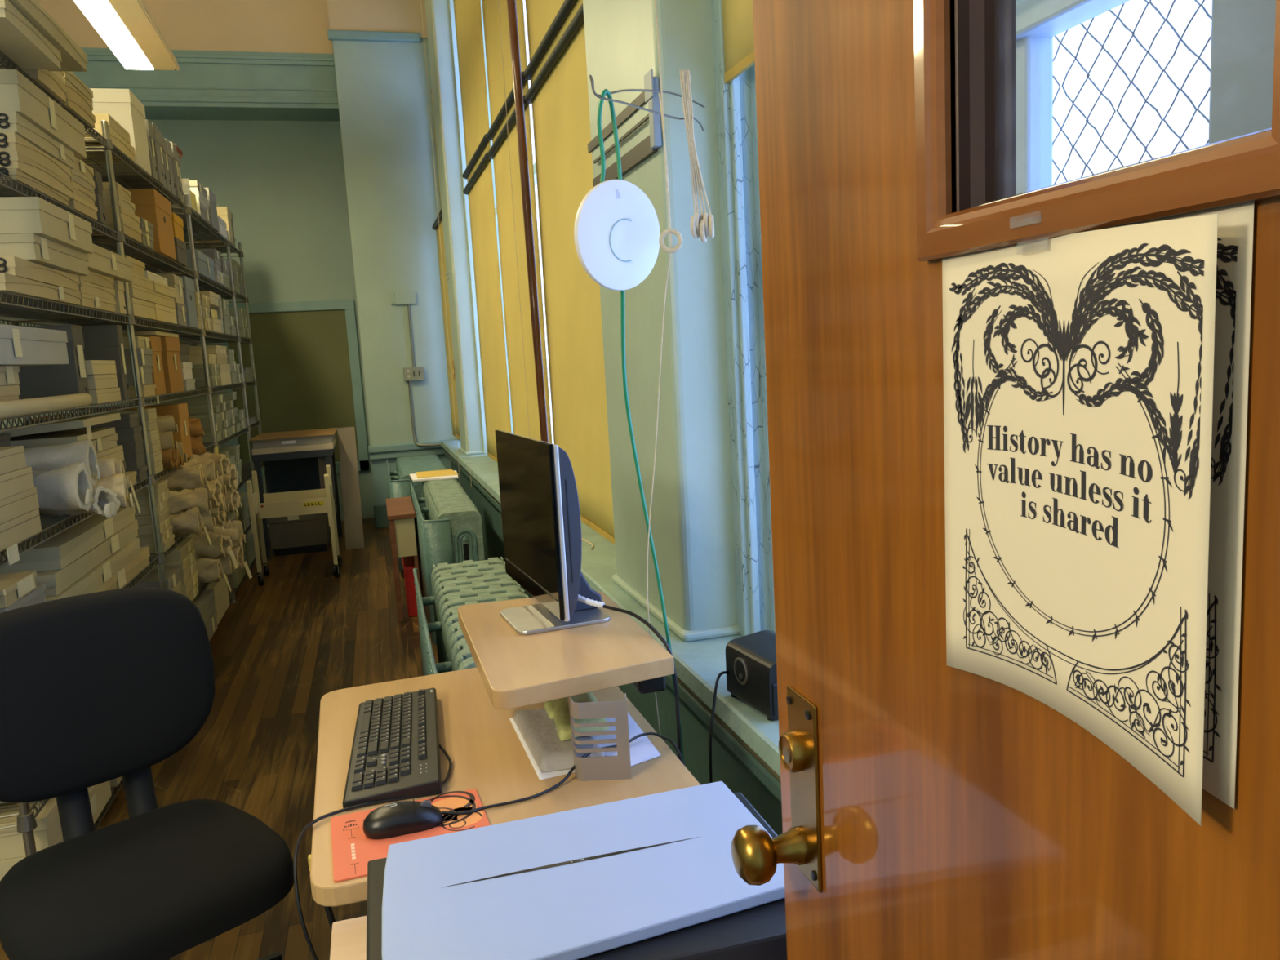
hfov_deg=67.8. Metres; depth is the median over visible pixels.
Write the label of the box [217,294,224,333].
case
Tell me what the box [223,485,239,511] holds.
roll
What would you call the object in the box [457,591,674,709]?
shelf
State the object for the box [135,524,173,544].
box
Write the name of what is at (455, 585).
radiator
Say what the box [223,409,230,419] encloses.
box
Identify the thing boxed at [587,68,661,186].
wall bracket
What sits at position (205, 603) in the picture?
box
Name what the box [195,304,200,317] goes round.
box
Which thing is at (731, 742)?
trim
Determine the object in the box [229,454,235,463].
box
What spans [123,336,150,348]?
box
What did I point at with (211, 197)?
box
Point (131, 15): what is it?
diffuser
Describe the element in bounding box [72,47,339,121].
beam
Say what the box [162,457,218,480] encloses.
roll
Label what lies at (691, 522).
wall pier
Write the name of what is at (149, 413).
carton
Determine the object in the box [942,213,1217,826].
paper sign
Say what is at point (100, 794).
box
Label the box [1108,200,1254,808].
paper sheet
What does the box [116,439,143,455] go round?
box
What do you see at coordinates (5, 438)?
box
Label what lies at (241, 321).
box
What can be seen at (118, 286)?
case
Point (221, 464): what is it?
roll
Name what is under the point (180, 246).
box
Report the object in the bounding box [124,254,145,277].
box
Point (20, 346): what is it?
box
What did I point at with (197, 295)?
box
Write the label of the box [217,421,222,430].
box
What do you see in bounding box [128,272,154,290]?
carton
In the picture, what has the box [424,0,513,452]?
window frame
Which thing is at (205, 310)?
box
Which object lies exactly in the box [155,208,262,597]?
wire shelving unit
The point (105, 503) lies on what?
roll
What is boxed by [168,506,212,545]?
roll
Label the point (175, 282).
box
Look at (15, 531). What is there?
carton
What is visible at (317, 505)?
tray
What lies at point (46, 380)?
case
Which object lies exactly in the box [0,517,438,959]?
floor
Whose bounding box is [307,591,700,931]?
computer desk
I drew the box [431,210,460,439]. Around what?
roller blind
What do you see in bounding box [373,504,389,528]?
baseboard
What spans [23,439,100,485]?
roll
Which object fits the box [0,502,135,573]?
box
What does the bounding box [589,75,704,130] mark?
wire hook
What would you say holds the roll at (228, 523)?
on the roll
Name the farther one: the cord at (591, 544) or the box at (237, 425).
the box at (237, 425)
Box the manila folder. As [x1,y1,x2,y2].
[409,469,458,481]
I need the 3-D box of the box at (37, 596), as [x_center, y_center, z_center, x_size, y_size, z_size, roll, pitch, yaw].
[-1.829,0.353,2.517,0.380,0.054,0.290,-5,8,-15]
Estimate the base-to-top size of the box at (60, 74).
0.059 m
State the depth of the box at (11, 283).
2.88 m
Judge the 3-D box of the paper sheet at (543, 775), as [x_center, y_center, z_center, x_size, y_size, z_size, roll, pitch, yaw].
[-0.116,0.468,1.738,0.208,0.001,0.303,-5,8,-15]
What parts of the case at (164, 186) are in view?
lid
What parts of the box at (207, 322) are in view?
lid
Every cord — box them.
[420,0,460,484]
[432,0,471,487]
[497,0,529,437]
[577,594,681,760]
[582,538,593,549]
[708,671,728,782]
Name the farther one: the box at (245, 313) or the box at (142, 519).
the box at (245, 313)
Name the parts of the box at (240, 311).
lid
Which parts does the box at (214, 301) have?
lid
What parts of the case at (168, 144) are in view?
lid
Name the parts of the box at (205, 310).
lid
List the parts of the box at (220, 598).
lid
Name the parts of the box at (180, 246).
lid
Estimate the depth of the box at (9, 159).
2.95 m
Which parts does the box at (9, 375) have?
lid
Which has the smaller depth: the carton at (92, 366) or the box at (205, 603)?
the carton at (92, 366)
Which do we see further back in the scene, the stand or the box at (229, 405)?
the box at (229, 405)
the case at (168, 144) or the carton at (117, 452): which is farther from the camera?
the case at (168, 144)
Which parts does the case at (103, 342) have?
lid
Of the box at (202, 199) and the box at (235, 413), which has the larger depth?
the box at (235, 413)
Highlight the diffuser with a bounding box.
[107,0,178,70]
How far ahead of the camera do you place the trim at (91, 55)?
7.75 m
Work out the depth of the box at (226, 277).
6.84 m
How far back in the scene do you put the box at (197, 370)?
5.81 m
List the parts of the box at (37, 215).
lid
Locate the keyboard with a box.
[342,687,441,808]
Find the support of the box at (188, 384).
on the wire shelving unit at (154, 262)
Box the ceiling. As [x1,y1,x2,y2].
[35,0,333,53]
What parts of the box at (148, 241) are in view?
lid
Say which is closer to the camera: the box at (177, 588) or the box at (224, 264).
the box at (177, 588)
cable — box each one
[293,743,452,959]
[441,732,685,814]
[596,88,684,760]
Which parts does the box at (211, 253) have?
lid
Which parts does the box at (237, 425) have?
lid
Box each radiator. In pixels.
[409,478,484,644]
[413,556,528,675]
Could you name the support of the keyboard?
on the computer desk at (514, 672)
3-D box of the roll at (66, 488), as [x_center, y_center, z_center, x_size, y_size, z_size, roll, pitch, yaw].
[-1.791,0.029,2.871,0.258,0.151,0.106,-4,8,-4]
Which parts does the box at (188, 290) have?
lid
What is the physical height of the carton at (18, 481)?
0.061 m
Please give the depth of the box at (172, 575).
4.28 m
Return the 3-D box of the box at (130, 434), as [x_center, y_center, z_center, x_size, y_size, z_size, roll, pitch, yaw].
[-2.240,-0.174,3.858,0.380,0.054,0.140,-5,8,-15]
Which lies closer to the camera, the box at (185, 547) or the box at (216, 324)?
the box at (185, 547)
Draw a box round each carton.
[0,445,26,475]
[0,466,34,499]
[0,486,39,524]
[0,508,41,551]
[48,408,156,421]
[84,360,116,375]
[86,373,118,389]
[88,387,121,404]
[92,113,130,144]
[96,444,124,461]
[122,331,178,337]
[124,297,156,319]
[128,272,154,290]
[128,284,155,302]
[137,418,157,431]
[144,270,168,285]
[146,428,159,442]
[147,439,160,453]
[149,449,162,463]
[151,460,163,474]
[152,280,175,297]
[153,303,177,324]
[154,292,175,308]
[266,512,330,555]
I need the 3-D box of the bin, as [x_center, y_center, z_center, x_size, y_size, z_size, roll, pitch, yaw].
[-1.342,0.607,5.554,0.059,0.288,0.410,-5,8,-15]
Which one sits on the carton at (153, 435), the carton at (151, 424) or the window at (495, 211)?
the carton at (151, 424)
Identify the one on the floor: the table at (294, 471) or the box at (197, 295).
the table at (294, 471)
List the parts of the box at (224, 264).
lid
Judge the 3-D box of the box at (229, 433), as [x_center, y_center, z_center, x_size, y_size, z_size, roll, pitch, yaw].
[-2.904,-0.304,6.273,0.380,0.055,0.185,-5,8,-15]
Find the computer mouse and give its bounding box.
[362,798,442,839]
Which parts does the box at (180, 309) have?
lid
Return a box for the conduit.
[407,304,440,446]
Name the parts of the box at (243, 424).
lid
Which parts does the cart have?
plate, panel, plate, leg, leg, plate, plate, leg, leg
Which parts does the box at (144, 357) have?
lid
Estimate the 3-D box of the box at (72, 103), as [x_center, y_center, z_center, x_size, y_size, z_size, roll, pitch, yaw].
[-2.256,-1.357,3.494,0.380,0.047,0.350,-5,8,-15]
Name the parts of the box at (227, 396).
lid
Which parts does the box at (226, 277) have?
lid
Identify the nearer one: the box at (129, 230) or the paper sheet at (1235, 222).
the paper sheet at (1235, 222)
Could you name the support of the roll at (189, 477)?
on the roll at (215, 496)
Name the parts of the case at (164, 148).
lid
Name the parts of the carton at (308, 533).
lid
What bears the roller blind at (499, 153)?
attached to the wall at (727, 768)
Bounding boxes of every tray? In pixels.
[252,433,335,448]
[257,497,327,519]
[262,488,325,502]
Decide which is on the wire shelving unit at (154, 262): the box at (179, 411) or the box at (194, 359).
the box at (179, 411)
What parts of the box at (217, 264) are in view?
lid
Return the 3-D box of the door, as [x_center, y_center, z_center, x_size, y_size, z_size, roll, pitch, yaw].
[0.243,0.285,0.512,0.115,2.110,0.893,-5,8,-15]
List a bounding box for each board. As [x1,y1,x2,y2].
[251,437,336,454]
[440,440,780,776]
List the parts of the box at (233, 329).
lid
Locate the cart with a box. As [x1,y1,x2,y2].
[246,464,342,585]
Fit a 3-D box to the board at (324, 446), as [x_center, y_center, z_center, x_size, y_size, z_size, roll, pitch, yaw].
[-2.705,-0.271,7.496,0.578,0.041,0.650,-5,8,-15]
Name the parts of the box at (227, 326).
lid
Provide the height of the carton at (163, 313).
0.077 m
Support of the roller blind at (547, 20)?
attached to the wall
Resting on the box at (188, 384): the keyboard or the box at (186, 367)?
the box at (186, 367)
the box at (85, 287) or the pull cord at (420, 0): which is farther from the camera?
the pull cord at (420, 0)
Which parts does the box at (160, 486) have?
lid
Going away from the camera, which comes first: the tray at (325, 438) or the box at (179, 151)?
the box at (179, 151)
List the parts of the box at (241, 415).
lid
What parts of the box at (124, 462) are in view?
lid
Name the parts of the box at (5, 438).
lid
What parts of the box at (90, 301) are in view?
lid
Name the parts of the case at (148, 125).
lid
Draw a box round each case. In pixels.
[0,324,90,404]
[81,324,129,399]
[93,169,106,230]
[93,182,104,223]
[102,119,158,181]
[102,123,164,185]
[112,280,126,314]
[121,128,166,189]
[155,135,171,192]
[163,138,176,196]
[164,142,182,199]
[177,152,183,203]
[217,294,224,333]
[231,213,235,246]
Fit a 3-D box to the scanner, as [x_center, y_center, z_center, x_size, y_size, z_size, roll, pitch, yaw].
[-0.057,0.529,1.161,0.528,0.099,0.366,-5,8,-15]
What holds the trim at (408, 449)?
attached to the wall at (383, 95)
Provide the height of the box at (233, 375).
0.079 m
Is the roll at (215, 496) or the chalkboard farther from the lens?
the chalkboard
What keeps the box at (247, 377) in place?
on the wire shelving unit at (246, 467)
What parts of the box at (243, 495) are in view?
lid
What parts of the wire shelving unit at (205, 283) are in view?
shelf, shelf, shelf, shelf, shelf, post, shelf, shelf, shelf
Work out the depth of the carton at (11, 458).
2.55 m
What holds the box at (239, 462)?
on the box at (240, 468)
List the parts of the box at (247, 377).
lid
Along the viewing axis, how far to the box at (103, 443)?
3.46 m
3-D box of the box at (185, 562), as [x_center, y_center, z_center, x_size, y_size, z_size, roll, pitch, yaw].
[-2.385,0.407,4.611,0.381,0.057,0.320,-5,8,-15]
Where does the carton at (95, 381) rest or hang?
on the carton at (109, 394)
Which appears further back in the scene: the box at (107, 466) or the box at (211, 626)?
the box at (211, 626)
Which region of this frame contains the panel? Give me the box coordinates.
[337,426,364,549]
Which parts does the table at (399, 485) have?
moulding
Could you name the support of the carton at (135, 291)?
on the carton at (140, 308)
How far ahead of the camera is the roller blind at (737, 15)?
2.04 m
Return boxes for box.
[0,0,62,69]
[0,68,66,102]
[0,69,86,158]
[0,111,75,168]
[0,132,71,182]
[0,150,74,199]
[0,167,69,205]
[0,196,93,253]
[0,233,88,275]
[0,255,79,290]
[0,272,81,305]
[0,324,69,366]
[0,365,19,385]
[0,385,20,401]
[0,413,120,447]
[0,433,11,447]
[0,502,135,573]
[0,570,36,608]
[0,583,45,613]
[0,780,111,880]
[0,786,92,860]
[8,0,88,71]
[24,413,137,431]
[24,433,118,452]
[35,519,138,596]
[45,537,140,601]
[50,71,64,82]
[57,91,95,128]
[59,194,97,220]
[62,71,93,102]
[63,76,93,113]
[70,168,95,193]
[70,179,95,205]
[73,155,93,180]
[77,293,115,312]
[78,280,115,300]
[79,270,114,288]
[81,124,135,162]
[86,88,151,175]
[87,243,133,282]
[92,218,142,244]
[93,403,192,457]
[93,546,150,592]
[102,182,131,201]
[102,193,135,214]
[104,205,140,228]
[106,231,154,249]
[109,776,122,787]
[115,426,142,442]
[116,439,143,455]
[122,461,126,475]
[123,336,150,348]
[123,347,153,367]
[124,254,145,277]
[124,452,144,469]
[124,465,147,482]
[124,471,137,487]
[125,188,176,260]
[125,366,152,386]
[126,567,181,590]
[128,384,155,397]
[128,479,168,496]
[128,488,168,506]
[134,497,168,515]
[134,506,169,525]
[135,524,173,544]
[137,515,170,535]
[139,217,153,237]
[139,533,174,553]
[140,335,166,395]
[145,548,195,572]
[149,537,193,563]
[152,394,222,405]
[157,274,184,304]
[160,336,184,393]
[171,178,200,216]
[171,212,184,242]
[172,579,181,594]
[173,236,187,266]
[173,302,186,326]
[174,143,182,157]
[174,391,236,400]
[178,201,210,225]
[178,275,198,328]
[179,343,189,379]
[180,559,195,584]
[180,570,197,595]
[181,362,192,379]
[182,187,219,231]
[182,378,195,391]
[183,215,227,239]
[185,582,198,601]
[186,248,215,281]
[186,248,221,262]
[187,345,226,355]
[187,403,221,414]
[187,413,220,424]
[188,180,207,199]
[188,354,216,364]
[191,364,219,376]
[192,374,219,387]
[193,206,233,244]
[194,292,199,305]
[194,589,214,623]
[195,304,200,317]
[195,316,201,328]
[195,411,225,421]
[197,190,208,209]
[198,576,229,625]
[199,290,218,306]
[200,293,209,307]
[200,306,209,318]
[200,422,217,433]
[201,431,222,442]
[202,317,212,331]
[202,364,231,386]
[204,609,217,641]
[208,303,220,319]
[208,449,230,457]
[209,318,222,333]
[209,444,239,454]
[210,257,221,271]
[213,270,223,285]
[215,354,227,364]
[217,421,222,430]
[217,428,227,439]
[220,257,229,275]
[220,401,226,411]
[221,271,230,288]
[221,298,228,311]
[222,310,230,323]
[222,322,231,334]
[222,400,233,408]
[222,418,228,428]
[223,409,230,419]
[225,258,238,272]
[225,426,231,436]
[226,349,234,360]
[226,360,235,372]
[226,408,234,417]
[226,542,246,588]
[227,417,231,426]
[228,307,244,318]
[228,325,236,336]
[228,424,235,434]
[229,269,238,282]
[229,280,239,293]
[229,315,235,326]
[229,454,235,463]
[229,492,248,511]
[230,372,237,383]
[230,407,237,416]
[230,416,235,424]
[231,422,240,432]
[232,452,239,462]
[234,317,244,328]
[235,364,239,373]
[235,408,244,420]
[235,417,246,430]
[235,458,241,469]
[235,469,238,479]
[236,367,252,373]
[236,373,242,382]
[237,263,243,274]
[237,271,243,284]
[238,327,245,337]
[238,466,241,475]
[238,503,248,521]
[239,283,244,297]
[240,307,248,319]
[241,513,249,533]
[243,317,248,328]
[243,528,255,567]
[244,373,253,382]
[245,328,250,338]
[248,416,255,424]
[391,290,416,304]
[403,366,424,381]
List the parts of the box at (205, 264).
lid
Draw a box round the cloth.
[543,692,609,741]
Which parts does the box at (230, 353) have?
lid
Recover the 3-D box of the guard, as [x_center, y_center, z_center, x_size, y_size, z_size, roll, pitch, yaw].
[0.704,-0.551,1.421,0.010,2.045,1.750,-5,8,-16]
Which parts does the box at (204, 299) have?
lid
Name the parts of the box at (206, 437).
lid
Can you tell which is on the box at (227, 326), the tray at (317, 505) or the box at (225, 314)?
the box at (225, 314)
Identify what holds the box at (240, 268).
on the box at (240, 276)
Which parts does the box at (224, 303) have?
lid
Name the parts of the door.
knob, lock plate, glass moulding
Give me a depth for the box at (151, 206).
4.65 m
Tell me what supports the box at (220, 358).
on the box at (224, 370)
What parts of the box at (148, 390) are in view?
lid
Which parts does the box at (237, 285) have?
lid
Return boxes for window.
[494,207,497,224]
[533,162,537,186]
[1015,0,1275,194]
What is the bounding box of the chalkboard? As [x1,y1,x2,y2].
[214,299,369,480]
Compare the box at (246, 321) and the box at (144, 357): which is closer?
the box at (144, 357)
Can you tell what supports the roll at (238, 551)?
on the wire shelving unit at (154, 262)
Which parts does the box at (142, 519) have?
lid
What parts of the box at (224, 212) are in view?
lid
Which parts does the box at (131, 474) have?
lid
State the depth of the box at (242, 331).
7.38 m
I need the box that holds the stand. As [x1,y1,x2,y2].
[329,915,366,959]
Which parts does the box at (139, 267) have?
lid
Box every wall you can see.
[0,120,375,528]
[327,0,458,505]
[450,461,782,835]
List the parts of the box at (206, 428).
lid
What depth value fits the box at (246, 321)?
7.66 m
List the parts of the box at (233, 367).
lid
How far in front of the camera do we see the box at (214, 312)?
6.29 m
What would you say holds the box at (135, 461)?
on the box
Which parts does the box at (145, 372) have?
lid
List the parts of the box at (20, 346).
lid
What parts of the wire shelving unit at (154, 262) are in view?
shelf, shelf, shelf, shelf, shelf, shelf, shelf, post, shelf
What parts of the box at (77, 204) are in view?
lid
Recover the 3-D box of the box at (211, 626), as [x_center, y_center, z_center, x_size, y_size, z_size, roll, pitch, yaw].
[-2.408,0.786,4.901,0.381,0.099,0.400,-5,8,-15]
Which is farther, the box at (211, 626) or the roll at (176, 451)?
the box at (211, 626)
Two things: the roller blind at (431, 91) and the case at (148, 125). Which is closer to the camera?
the case at (148, 125)
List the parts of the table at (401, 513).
leg, leg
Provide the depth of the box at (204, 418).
5.83 m
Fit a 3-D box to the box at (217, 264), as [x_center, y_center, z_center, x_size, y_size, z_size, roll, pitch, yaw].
[-3.061,-1.445,6.453,0.380,0.079,0.280,-5,8,-15]
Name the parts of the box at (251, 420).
lid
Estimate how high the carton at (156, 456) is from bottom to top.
0.046 m
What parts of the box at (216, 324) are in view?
lid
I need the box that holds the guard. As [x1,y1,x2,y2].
[1052,0,1211,184]
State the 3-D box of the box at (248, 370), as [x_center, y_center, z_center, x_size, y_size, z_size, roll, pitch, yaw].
[-3.297,-0.855,7.546,0.380,0.049,0.400,-5,8,-15]
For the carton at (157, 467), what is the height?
0.046 m
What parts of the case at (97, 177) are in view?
lid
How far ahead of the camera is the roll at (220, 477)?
5.00 m
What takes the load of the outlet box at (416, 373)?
attached to the wall at (383, 95)
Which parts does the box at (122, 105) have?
lid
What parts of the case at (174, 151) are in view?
lid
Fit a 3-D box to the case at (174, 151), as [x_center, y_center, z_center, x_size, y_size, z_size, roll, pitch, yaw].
[-2.746,-1.696,5.238,0.386,0.294,0.106,-5,8,-15]
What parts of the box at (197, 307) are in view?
lid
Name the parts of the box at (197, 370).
lid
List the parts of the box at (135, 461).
lid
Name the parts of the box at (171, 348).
lid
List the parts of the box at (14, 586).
lid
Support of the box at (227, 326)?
on the wire shelving unit at (205, 283)
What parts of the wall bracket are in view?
plate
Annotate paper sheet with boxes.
[509,717,574,780]
[594,712,661,766]
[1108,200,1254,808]
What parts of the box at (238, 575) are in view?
lid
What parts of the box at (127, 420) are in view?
lid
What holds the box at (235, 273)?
on the box at (237, 285)
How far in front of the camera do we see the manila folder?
5.95 m
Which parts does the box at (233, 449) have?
lid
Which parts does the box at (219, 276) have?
lid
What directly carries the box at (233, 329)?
on the wire shelving unit at (205, 283)
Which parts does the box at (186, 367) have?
lid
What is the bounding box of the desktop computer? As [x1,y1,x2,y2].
[494,429,610,635]
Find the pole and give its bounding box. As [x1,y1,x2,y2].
[506,0,548,442]
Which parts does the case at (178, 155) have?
lid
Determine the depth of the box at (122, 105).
4.35 m
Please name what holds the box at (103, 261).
on the box at (95, 278)
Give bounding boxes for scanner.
[366,781,786,959]
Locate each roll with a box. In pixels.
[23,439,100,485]
[31,462,93,511]
[39,473,133,515]
[39,485,120,518]
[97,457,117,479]
[115,459,140,513]
[154,462,210,493]
[155,414,177,432]
[159,431,177,449]
[160,447,177,469]
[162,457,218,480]
[167,487,212,515]
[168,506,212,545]
[173,441,187,465]
[173,445,182,466]
[174,506,215,536]
[175,478,223,508]
[176,519,232,536]
[178,533,239,568]
[187,417,204,436]
[187,452,230,475]
[189,524,241,549]
[190,435,205,454]
[195,555,234,577]
[195,557,231,591]
[209,502,226,525]
[214,474,226,494]
[221,491,229,516]
[222,463,237,493]
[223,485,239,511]
[229,541,252,578]
[231,520,245,543]
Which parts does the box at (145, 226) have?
lid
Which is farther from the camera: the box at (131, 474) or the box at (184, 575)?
the box at (184, 575)
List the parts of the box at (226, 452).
lid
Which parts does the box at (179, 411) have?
lid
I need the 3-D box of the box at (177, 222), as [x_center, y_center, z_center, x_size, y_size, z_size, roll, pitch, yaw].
[-2.700,-1.361,5.158,0.380,0.129,0.270,-5,8,-15]
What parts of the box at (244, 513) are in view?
lid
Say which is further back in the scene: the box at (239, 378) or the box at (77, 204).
the box at (239, 378)
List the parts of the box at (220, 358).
lid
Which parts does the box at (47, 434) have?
lid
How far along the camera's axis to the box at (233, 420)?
6.67 m
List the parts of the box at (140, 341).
lid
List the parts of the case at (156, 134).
lid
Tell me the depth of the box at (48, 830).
2.56 m
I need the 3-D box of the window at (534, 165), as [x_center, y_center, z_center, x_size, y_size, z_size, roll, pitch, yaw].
[-0.532,-1.569,4.939,0.070,3.228,1.221,-5,8,-16]
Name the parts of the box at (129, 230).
lid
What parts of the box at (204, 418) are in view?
lid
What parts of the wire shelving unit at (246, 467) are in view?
shelf, shelf, shelf, shelf, post, shelf, shelf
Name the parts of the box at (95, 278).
lid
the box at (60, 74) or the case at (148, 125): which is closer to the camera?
the box at (60, 74)
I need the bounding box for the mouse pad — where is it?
[330,789,489,882]
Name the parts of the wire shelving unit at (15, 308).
post, shelf, shelf, shelf, shelf, shelf, shelf, shelf, post, shelf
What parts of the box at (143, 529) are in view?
lid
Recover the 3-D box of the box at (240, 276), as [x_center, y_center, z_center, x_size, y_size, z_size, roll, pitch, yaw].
[-3.386,-1.601,7.608,0.381,0.089,0.260,-5,8,-15]
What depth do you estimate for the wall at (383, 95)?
8.08 m
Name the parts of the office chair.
backrest, seat, arm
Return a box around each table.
[251,444,342,559]
[386,454,446,570]
[386,496,421,622]
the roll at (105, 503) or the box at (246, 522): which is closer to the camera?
the roll at (105, 503)
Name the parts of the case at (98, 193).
lid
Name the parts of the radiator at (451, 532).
moulding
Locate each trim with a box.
[84,51,337,103]
[327,30,421,43]
[368,439,452,460]
[444,448,781,783]
[444,451,781,802]
[459,447,739,641]
[711,0,775,635]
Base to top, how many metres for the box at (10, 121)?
0.057 m
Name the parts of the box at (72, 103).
lid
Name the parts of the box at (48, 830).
lid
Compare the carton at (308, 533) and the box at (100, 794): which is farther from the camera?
the carton at (308, 533)
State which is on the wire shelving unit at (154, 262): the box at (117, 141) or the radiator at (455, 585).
the box at (117, 141)
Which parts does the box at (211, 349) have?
lid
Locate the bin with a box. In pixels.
[401,555,417,617]
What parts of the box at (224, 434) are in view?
lid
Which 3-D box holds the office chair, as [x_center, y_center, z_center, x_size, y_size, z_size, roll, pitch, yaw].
[-1.017,0.746,1.922,0.620,0.970,0.590,-11,11,-44]
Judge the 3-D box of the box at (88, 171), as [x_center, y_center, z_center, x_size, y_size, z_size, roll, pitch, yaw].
[-2.210,-1.122,3.416,0.381,0.047,0.300,-5,8,-15]
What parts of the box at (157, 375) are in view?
lid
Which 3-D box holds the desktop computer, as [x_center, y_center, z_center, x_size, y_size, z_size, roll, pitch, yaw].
[-0.226,0.086,2.024,0.196,0.362,0.464,-6,8,-20]
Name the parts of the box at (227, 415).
lid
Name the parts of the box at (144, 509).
lid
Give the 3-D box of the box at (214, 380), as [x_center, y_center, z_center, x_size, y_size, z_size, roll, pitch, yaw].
[-2.831,-0.604,5.909,0.381,0.069,0.280,-5,8,-15]
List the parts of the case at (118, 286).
lid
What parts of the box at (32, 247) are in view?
lid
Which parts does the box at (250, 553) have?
lid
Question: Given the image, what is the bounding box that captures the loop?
[452,360,455,380]
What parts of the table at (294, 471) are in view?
leg, leg, panel, panel, leg, leg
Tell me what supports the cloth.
on the pouch
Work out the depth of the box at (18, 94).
2.96 m
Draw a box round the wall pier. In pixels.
[582,0,737,631]
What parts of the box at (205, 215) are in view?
lid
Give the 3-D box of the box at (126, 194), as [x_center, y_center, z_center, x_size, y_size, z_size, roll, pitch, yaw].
[-2.391,-1.216,4.033,0.380,0.044,0.240,-5,8,-15]
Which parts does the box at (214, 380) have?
lid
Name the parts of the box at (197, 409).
lid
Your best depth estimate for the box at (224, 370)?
6.30 m
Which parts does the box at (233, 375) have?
lid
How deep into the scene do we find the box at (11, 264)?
2.89 m
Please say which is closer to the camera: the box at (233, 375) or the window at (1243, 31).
the window at (1243, 31)
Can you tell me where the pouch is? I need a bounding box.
[512,707,604,773]
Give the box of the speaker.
[725,630,778,720]
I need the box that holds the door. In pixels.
[731,0,1279,959]
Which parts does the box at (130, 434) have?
lid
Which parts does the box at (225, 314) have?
lid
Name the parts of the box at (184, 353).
lid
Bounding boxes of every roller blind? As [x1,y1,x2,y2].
[431,90,441,216]
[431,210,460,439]
[453,0,490,182]
[462,152,511,462]
[481,0,528,144]
[487,95,552,443]
[523,0,582,84]
[524,3,614,544]
[721,0,755,83]
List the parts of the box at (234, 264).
lid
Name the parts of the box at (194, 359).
lid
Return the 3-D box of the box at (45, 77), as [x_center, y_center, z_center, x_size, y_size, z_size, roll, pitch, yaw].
[-2.158,-1.325,3.155,0.380,0.064,0.300,-5,8,-15]
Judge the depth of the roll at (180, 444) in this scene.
4.57 m
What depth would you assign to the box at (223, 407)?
6.26 m
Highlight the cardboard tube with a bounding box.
[0,392,92,418]
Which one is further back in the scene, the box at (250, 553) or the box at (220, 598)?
the box at (250, 553)
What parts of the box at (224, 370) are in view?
lid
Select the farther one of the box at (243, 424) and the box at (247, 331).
the box at (247, 331)
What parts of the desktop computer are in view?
foot plate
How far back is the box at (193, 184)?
5.99 m
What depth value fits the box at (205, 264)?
5.90 m
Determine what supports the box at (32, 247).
on the box at (11, 264)
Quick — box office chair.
[0,586,293,959]
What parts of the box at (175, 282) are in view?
lid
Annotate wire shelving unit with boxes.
[0,50,166,857]
[18,142,236,624]
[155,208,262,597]
[179,241,269,545]
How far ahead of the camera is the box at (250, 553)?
6.77 m
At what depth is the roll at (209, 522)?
4.60 m
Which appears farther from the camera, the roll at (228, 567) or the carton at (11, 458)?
the roll at (228, 567)
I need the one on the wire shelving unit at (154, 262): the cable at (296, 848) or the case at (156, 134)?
the case at (156, 134)
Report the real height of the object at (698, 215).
0.307 m
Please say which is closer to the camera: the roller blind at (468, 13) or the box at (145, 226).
the box at (145, 226)
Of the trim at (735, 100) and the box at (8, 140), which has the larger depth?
the box at (8, 140)
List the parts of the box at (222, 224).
lid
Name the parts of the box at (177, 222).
lid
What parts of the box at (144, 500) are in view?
lid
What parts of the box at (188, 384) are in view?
lid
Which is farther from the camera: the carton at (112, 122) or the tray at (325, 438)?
the tray at (325, 438)
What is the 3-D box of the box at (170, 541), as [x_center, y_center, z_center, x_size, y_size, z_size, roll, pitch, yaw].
[-2.296,0.299,4.235,0.380,0.041,0.220,-5,8,-15]
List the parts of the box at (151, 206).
lid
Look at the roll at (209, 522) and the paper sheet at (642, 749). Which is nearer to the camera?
the paper sheet at (642, 749)
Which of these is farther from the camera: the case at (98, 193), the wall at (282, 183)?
the wall at (282, 183)
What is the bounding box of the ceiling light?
[73,0,180,70]
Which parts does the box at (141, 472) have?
lid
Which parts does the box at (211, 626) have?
lid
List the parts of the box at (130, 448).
lid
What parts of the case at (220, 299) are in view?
lid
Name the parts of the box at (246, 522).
lid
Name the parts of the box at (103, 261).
lid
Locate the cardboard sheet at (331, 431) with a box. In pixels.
[248,427,337,440]
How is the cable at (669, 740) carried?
on the computer desk at (514, 672)
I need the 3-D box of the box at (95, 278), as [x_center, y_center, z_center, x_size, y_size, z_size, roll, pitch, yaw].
[-2.196,-0.732,3.489,0.380,0.044,0.460,-5,8,-15]
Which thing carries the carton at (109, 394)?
on the wire shelving unit at (15, 308)
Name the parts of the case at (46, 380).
lid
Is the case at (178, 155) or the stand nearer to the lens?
the stand
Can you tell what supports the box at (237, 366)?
on the box at (239, 378)
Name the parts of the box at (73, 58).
lid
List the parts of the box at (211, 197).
lid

